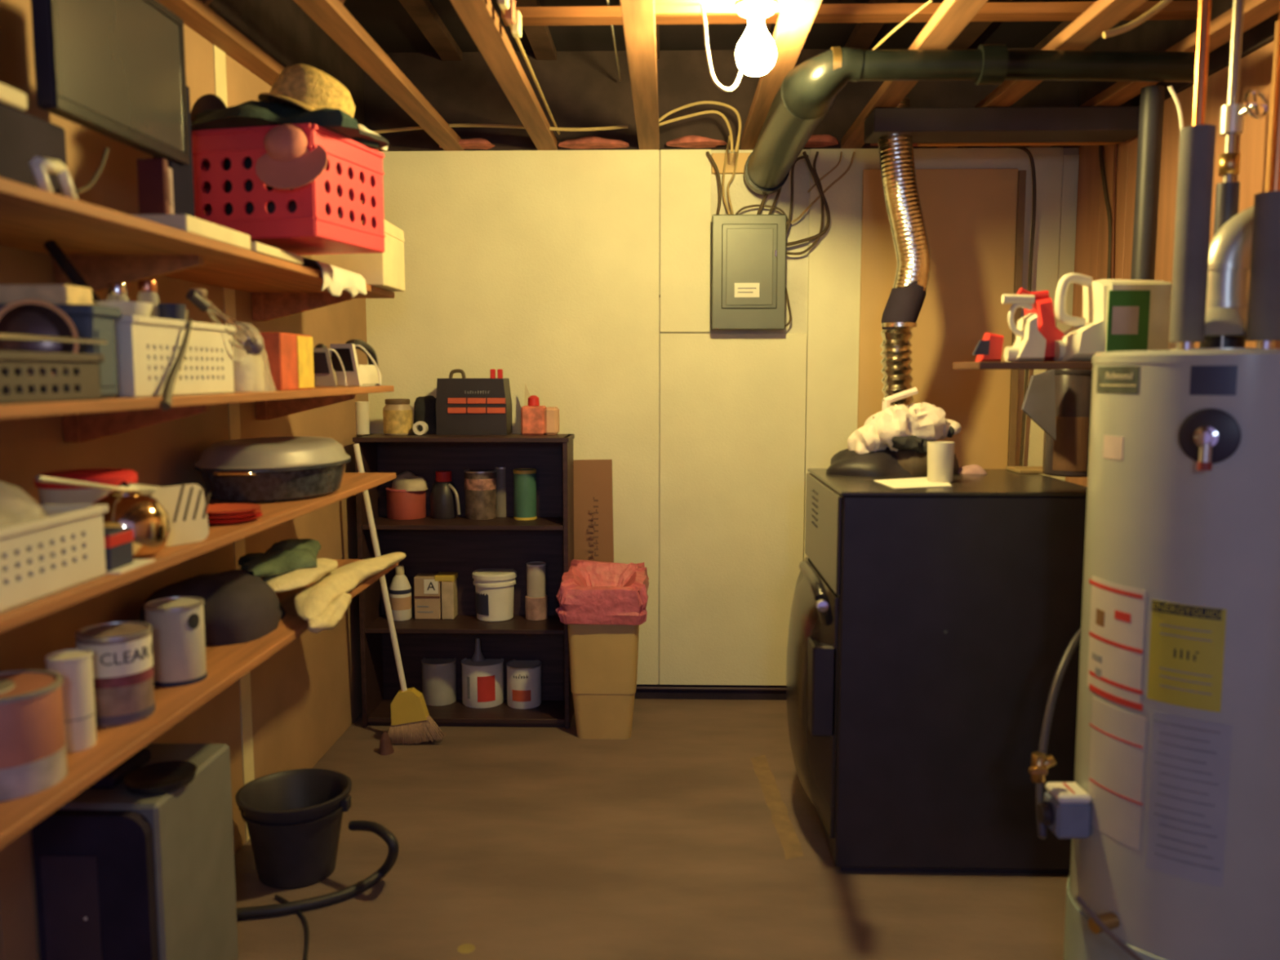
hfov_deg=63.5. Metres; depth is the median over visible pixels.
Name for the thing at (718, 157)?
wood block
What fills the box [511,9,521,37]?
clip
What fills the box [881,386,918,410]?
white sleeve
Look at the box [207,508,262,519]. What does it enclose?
plate
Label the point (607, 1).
wire
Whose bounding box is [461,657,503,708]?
paint bucket
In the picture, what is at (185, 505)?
board
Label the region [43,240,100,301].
rod
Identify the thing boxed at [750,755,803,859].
paint streak
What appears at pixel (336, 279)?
towel
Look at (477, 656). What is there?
funnel
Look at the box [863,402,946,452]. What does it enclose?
cloth
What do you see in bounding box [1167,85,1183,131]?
cable
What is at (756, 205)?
cable
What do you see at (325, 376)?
iron
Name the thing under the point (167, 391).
strap
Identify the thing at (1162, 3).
overhead cable
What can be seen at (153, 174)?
binder
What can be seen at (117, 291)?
spice shaker
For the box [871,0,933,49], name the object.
overhead cable
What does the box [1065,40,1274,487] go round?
wall
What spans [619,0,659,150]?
joist
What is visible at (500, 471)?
tube
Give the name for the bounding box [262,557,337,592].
folded towel
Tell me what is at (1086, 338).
detergent jug
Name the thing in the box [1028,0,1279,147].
joist
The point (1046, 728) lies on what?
gas hose
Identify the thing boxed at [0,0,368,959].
wall
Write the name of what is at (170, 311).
cup
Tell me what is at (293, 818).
bucket
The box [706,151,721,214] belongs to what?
cable
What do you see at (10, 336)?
ladle
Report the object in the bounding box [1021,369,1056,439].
cloth
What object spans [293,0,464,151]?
joist
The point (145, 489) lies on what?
spoon
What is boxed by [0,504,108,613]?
basket
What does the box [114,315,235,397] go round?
basket
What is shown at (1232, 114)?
pipe
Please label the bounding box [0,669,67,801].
paint can
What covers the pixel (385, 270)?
box
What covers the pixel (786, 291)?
cable
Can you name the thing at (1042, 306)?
spray bottle
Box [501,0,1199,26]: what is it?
strongback
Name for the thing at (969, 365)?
wall shelf
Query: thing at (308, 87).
straw hat
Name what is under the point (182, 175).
binder
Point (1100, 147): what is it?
cable
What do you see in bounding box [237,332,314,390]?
food box
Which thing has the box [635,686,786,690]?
trim
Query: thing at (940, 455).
cup
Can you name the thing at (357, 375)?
iron
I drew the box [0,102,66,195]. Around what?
box
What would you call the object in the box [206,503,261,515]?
plate
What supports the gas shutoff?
attached to the water heater
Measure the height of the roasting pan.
0.158 m
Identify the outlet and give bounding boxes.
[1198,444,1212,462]
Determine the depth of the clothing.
2.64 m
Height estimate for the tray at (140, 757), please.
0.030 m
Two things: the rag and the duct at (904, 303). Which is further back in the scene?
the duct at (904, 303)
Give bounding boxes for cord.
[75,147,109,194]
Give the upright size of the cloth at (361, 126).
0.062 m
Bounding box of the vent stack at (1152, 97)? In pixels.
[1130,84,1164,279]
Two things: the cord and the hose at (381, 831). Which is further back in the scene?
the hose at (381, 831)
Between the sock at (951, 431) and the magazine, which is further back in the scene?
the sock at (951, 431)
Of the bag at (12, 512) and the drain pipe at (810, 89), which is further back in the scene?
the drain pipe at (810, 89)
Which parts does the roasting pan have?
handle, pan lid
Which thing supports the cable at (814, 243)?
attached to the breaker panel
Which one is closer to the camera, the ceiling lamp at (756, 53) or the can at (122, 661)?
the can at (122, 661)
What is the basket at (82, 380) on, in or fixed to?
on the shelving unit at (105, 246)
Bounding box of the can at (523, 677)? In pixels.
[506,659,541,709]
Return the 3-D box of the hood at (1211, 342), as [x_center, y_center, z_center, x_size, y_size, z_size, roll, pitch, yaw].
[1.298,-0.304,2.307,0.208,0.035,0.208,0,6,2]
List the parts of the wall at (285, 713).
wall panel, wall panel, wall panel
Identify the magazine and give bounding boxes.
[249,241,302,265]
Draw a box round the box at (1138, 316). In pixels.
[1104,281,1172,351]
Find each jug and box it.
[430,471,460,519]
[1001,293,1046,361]
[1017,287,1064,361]
[1053,272,1176,361]
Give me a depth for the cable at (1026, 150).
4.53 m
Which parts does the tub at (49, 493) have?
lid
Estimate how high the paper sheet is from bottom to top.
0.002 m
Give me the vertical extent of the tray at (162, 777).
0.022 m
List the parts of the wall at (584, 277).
drywall panel, drywall panel, drywall panel, drywall panel, drywall panel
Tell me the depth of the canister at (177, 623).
2.20 m
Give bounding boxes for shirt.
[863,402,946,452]
[891,435,936,453]
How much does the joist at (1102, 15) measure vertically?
0.419 m
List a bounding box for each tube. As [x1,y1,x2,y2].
[495,466,506,516]
[524,561,547,620]
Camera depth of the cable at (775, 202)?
4.54 m
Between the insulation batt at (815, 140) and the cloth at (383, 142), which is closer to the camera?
the cloth at (383, 142)
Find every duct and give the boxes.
[863,106,1139,143]
[877,97,930,406]
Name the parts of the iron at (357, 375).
handle, cord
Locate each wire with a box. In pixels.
[497,0,559,134]
[606,0,621,80]
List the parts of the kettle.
lid knob, lid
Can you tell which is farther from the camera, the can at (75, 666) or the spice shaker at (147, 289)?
the spice shaker at (147, 289)
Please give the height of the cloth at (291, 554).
0.052 m
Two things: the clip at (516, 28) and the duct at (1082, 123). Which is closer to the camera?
the clip at (516, 28)
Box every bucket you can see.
[235,768,351,888]
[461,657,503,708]
[471,568,516,622]
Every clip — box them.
[497,0,509,8]
[504,0,515,24]
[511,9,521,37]
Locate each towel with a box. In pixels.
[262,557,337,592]
[294,551,405,620]
[302,257,367,297]
[306,591,351,633]
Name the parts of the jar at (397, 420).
lid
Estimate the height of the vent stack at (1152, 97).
2.391 m
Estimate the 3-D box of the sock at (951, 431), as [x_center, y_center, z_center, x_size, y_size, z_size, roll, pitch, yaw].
[1.069,-0.171,3.579,0.064,0.050,0.078,5,8,42]
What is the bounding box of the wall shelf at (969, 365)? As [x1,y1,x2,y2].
[952,361,1093,369]
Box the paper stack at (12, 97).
[0,82,27,111]
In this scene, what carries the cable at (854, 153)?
attached to the breaker panel
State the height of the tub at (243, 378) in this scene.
0.056 m
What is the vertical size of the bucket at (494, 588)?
0.212 m
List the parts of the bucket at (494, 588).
lid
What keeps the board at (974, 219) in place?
on the floor
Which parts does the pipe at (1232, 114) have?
valve stem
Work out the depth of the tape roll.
4.46 m
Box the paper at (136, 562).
[106,559,155,573]
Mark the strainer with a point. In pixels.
(127, 308)
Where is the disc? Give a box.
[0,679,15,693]
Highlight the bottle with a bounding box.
[389,564,411,621]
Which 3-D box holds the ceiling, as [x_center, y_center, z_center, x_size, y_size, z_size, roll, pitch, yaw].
[0.272,-1.638,1.944,3.370,0.060,5.420,0,6,2]
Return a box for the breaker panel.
[711,214,786,329]
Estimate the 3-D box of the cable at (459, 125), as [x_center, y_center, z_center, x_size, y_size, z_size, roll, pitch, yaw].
[-0.588,-1.450,4.270,1.078,0.042,0.013,0,6,2]
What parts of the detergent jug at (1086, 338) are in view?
handle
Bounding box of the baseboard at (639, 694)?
[634,684,786,700]
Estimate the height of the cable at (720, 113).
0.168 m
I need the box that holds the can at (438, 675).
[421,657,456,706]
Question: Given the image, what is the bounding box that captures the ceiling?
[342,0,1086,53]
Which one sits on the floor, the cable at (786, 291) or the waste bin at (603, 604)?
the waste bin at (603, 604)
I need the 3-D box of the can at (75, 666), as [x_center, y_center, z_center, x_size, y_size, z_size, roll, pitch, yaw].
[-1.012,0.392,1.843,0.074,0.168,0.074,0,6,2]
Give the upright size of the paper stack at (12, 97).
0.030 m
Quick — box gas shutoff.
[1028,751,1056,783]
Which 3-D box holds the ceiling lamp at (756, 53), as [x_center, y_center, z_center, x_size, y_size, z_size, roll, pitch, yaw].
[0.219,-1.244,2.900,0.445,0.311,0.176,0,6,2]
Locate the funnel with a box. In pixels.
[471,637,484,662]
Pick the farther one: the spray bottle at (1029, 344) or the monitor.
the spray bottle at (1029, 344)
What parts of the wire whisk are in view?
whisk handle, round knob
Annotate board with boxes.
[149,483,210,546]
[857,168,1026,469]
[917,142,1119,146]
[1005,466,1043,473]
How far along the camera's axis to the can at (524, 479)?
4.51 m
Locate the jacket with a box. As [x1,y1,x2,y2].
[190,100,378,149]
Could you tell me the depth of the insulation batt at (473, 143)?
4.49 m
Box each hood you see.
[1169,335,1275,350]
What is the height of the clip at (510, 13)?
0.065 m
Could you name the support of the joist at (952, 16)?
attached to the ceiling
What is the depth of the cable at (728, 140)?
4.53 m
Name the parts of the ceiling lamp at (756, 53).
lamp cord, bulb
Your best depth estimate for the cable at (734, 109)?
4.26 m
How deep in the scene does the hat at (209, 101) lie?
2.68 m
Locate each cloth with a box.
[237,538,320,577]
[354,129,388,149]
[358,124,387,151]
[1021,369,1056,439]
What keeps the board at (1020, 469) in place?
on the furnace
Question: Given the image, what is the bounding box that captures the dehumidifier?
[31,742,238,959]
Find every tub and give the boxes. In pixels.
[33,468,137,551]
[233,368,254,391]
[386,487,426,519]
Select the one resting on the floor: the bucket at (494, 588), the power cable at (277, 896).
the power cable at (277, 896)
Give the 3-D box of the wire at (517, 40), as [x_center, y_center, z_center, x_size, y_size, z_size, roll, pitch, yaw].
[-0.378,-1.384,3.386,0.018,0.016,2.200,0,6,2]
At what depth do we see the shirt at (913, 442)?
3.47 m
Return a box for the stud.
[1255,20,1279,348]
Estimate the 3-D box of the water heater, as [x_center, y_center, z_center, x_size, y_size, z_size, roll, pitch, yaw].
[1.259,0.492,2.388,0.719,1.566,0.587,0,6,-1]
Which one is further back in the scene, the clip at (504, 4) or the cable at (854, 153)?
the cable at (854, 153)
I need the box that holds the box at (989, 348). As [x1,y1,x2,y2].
[972,333,1004,361]
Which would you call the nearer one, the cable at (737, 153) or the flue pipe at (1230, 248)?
the flue pipe at (1230, 248)
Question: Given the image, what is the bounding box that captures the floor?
[234,698,1069,959]
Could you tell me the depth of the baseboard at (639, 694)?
4.83 m
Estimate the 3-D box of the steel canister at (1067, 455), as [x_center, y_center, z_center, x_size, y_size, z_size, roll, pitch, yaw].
[1.468,-0.206,3.509,0.188,0.378,0.188,0,6,2]
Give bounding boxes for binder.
[136,158,170,214]
[153,85,195,217]
[168,167,174,213]
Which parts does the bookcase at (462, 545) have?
panel, shelf, shelf, shelf, shelf, panel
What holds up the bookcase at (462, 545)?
on the floor
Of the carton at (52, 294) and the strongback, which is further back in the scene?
the strongback
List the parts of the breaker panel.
door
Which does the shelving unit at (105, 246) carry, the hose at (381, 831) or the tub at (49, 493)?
the tub at (49, 493)
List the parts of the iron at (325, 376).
handle, cord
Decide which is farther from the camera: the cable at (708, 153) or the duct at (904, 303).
the cable at (708, 153)
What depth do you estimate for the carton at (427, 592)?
4.57 m
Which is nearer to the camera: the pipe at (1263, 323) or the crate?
the pipe at (1263, 323)
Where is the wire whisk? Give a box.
[186,289,263,355]
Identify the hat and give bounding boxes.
[190,93,226,122]
[255,124,327,189]
[257,63,355,117]
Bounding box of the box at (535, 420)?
[520,405,559,435]
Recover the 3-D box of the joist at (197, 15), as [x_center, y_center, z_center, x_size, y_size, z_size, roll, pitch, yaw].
[-1.274,-1.400,1.985,0.090,0.419,5.268,0,6,2]
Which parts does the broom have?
handle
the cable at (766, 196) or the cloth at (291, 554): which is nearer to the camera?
the cloth at (291, 554)
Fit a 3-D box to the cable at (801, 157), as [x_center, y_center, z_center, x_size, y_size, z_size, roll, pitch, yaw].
[0.679,-1.245,4.534,0.113,0.352,0.022,0,6,2]
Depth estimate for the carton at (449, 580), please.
4.57 m
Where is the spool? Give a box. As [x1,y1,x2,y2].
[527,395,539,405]
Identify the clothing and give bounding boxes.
[225,156,351,221]
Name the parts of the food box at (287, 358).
yellow panel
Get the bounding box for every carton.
[0,284,93,304]
[413,573,441,619]
[434,572,457,619]
[573,459,613,562]
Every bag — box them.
[0,497,53,584]
[391,471,428,491]
[826,448,911,476]
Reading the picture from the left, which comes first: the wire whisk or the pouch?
the wire whisk
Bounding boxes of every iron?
[313,343,346,387]
[329,339,382,386]
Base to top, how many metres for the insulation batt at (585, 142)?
0.042 m
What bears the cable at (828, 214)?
attached to the breaker panel
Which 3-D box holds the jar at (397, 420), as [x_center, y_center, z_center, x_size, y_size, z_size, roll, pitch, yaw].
[-1.059,-0.277,4.526,0.126,0.155,0.126,0,6,2]
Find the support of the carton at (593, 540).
on the floor
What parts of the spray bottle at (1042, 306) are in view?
handle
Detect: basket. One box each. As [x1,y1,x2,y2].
[0,351,104,404]
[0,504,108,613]
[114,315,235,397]
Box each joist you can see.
[156,0,378,151]
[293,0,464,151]
[449,0,557,150]
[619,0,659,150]
[740,0,822,150]
[840,0,987,148]
[937,0,1146,147]
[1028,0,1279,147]
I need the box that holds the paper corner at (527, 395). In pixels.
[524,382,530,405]
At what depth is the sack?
2.58 m
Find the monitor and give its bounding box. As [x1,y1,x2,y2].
[31,0,189,164]
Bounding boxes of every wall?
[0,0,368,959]
[208,0,1279,685]
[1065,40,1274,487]
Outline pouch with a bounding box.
[413,395,436,434]
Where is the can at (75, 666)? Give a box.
[44,648,97,752]
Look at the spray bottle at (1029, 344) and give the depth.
2.80 m
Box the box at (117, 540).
[103,527,133,570]
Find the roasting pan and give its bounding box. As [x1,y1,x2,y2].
[193,436,351,503]
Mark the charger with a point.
(464, 406)
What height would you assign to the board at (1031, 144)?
0.074 m
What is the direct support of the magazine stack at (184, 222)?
on the shelving unit at (105, 246)
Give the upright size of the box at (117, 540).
0.066 m
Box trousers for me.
[885,447,959,476]
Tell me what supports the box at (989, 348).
on the wall shelf at (969, 365)
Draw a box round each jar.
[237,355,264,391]
[382,398,413,435]
[464,469,496,519]
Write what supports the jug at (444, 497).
on the bookcase at (462, 545)
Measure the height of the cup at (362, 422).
0.143 m
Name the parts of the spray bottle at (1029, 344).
spout, handle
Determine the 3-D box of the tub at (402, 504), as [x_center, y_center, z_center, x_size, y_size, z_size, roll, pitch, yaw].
[-1.037,0.100,4.595,0.175,0.133,0.175,0,6,2]
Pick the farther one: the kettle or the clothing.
the clothing
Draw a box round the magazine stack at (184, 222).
[129,213,250,249]
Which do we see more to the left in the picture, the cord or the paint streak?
the cord
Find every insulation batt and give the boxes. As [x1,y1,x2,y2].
[439,137,494,149]
[558,135,629,149]
[666,135,727,148]
[804,133,838,147]
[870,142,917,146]
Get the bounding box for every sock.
[938,417,961,439]
[946,425,955,437]
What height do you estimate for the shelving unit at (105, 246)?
1.129 m
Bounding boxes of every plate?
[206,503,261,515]
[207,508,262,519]
[207,512,262,524]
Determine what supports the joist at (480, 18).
attached to the ceiling
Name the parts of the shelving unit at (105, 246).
white bracket, bracket arm, bracket arm, shelf, shelf, shelf, shelf, bracket arm, bracket arm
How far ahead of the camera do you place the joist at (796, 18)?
3.23 m
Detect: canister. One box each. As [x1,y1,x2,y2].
[143,596,207,687]
[1042,369,1092,477]
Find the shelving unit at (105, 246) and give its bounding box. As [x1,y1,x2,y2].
[0,155,398,849]
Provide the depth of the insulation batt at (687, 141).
4.46 m
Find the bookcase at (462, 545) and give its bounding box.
[352,433,574,728]
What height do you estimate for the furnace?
1.172 m
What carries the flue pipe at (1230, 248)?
attached to the water heater
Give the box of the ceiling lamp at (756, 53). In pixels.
[654,0,783,91]
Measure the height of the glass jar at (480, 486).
0.213 m
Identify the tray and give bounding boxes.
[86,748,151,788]
[123,760,196,795]
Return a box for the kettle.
[91,480,170,559]
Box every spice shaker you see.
[106,282,128,301]
[137,280,159,317]
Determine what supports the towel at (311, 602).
on the shelving unit at (105, 246)
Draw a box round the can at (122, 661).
[75,621,155,727]
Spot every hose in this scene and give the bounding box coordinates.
[236,820,399,919]
[1035,628,1080,839]
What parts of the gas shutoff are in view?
valve lever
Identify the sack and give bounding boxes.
[138,569,285,645]
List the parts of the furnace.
door, door handle, panel, plate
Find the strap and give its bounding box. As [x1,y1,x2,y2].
[160,319,192,410]
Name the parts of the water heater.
maker plate, rating plate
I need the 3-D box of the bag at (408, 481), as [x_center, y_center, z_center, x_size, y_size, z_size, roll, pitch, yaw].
[-1.006,0.002,4.568,0.157,0.079,0.155,-3,7,-27]
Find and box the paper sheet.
[873,476,951,488]
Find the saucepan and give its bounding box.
[0,299,79,375]
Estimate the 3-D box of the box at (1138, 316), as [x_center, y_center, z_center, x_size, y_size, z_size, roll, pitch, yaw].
[1.322,-0.419,2.744,0.170,0.209,0.022,0,6,2]
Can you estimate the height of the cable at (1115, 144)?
0.787 m
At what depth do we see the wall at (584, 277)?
4.64 m
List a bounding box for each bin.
[0,304,121,398]
[555,559,648,739]
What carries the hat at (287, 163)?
hanging from the crate
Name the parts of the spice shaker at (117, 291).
lid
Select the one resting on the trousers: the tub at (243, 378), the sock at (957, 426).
the sock at (957, 426)
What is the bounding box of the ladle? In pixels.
[0,333,107,345]
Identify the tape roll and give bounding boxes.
[413,421,427,435]
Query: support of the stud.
on the floor
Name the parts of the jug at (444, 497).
handle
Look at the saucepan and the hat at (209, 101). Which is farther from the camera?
the hat at (209, 101)
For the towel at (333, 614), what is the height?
0.074 m
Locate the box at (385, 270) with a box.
[311,219,404,291]
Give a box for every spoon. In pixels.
[35,475,162,494]
[187,288,229,319]
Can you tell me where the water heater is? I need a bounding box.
[1037,348,1279,959]
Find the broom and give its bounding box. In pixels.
[352,443,444,744]
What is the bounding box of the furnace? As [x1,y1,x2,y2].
[786,468,1087,874]
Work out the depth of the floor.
3.18 m
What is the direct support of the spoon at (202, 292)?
in the basket at (133, 333)
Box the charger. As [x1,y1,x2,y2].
[435,368,512,435]
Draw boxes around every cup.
[158,303,186,320]
[355,401,369,434]
[927,441,955,482]
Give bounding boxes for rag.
[957,464,986,474]
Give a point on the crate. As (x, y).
(308, 230)
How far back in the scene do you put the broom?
4.23 m
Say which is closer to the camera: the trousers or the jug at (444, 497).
the trousers
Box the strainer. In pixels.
[92,301,153,316]
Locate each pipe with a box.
[743,44,1195,195]
[1168,0,1216,350]
[1169,205,1275,350]
[1213,0,1269,236]
[1245,11,1279,348]
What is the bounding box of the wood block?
[711,152,751,173]
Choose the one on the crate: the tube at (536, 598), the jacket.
the jacket
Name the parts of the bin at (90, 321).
panel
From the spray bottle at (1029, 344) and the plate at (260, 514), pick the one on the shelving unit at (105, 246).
the plate at (260, 514)
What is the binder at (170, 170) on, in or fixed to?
on the shelving unit at (105, 246)
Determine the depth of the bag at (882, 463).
3.49 m
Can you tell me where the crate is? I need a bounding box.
[191,123,385,255]
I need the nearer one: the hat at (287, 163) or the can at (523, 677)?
the hat at (287, 163)
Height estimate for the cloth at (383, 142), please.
0.034 m
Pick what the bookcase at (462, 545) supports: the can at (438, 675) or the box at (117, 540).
the can at (438, 675)
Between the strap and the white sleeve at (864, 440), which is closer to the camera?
the strap
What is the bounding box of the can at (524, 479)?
[513,468,537,519]
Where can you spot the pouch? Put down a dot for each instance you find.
(424, 407)
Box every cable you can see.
[274,894,309,959]
[371,123,627,133]
[658,101,741,152]
[658,110,733,152]
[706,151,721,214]
[722,135,730,214]
[726,133,741,214]
[735,204,788,225]
[756,194,768,214]
[768,186,782,214]
[785,287,791,327]
[786,151,823,255]
[786,151,830,246]
[786,151,855,224]
[786,154,808,234]
[807,151,842,192]
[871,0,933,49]
[1003,146,1035,466]
[1098,145,1111,279]
[1102,0,1172,38]
[1111,143,1117,279]
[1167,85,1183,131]
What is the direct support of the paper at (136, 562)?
on the shelving unit at (105, 246)
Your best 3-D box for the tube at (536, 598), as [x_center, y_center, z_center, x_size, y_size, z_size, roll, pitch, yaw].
[-0.459,0.491,4.590,0.100,0.248,0.100,0,6,2]
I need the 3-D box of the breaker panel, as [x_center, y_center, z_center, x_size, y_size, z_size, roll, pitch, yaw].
[0.477,-0.913,4.573,0.324,0.496,0.129,0,6,2]
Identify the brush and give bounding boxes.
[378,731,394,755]
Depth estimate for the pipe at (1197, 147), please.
2.20 m
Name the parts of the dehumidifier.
inset panel, panel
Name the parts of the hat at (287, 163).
crown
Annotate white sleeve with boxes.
[847,423,888,453]
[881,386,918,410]
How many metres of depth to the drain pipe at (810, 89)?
3.06 m
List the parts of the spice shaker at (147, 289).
lid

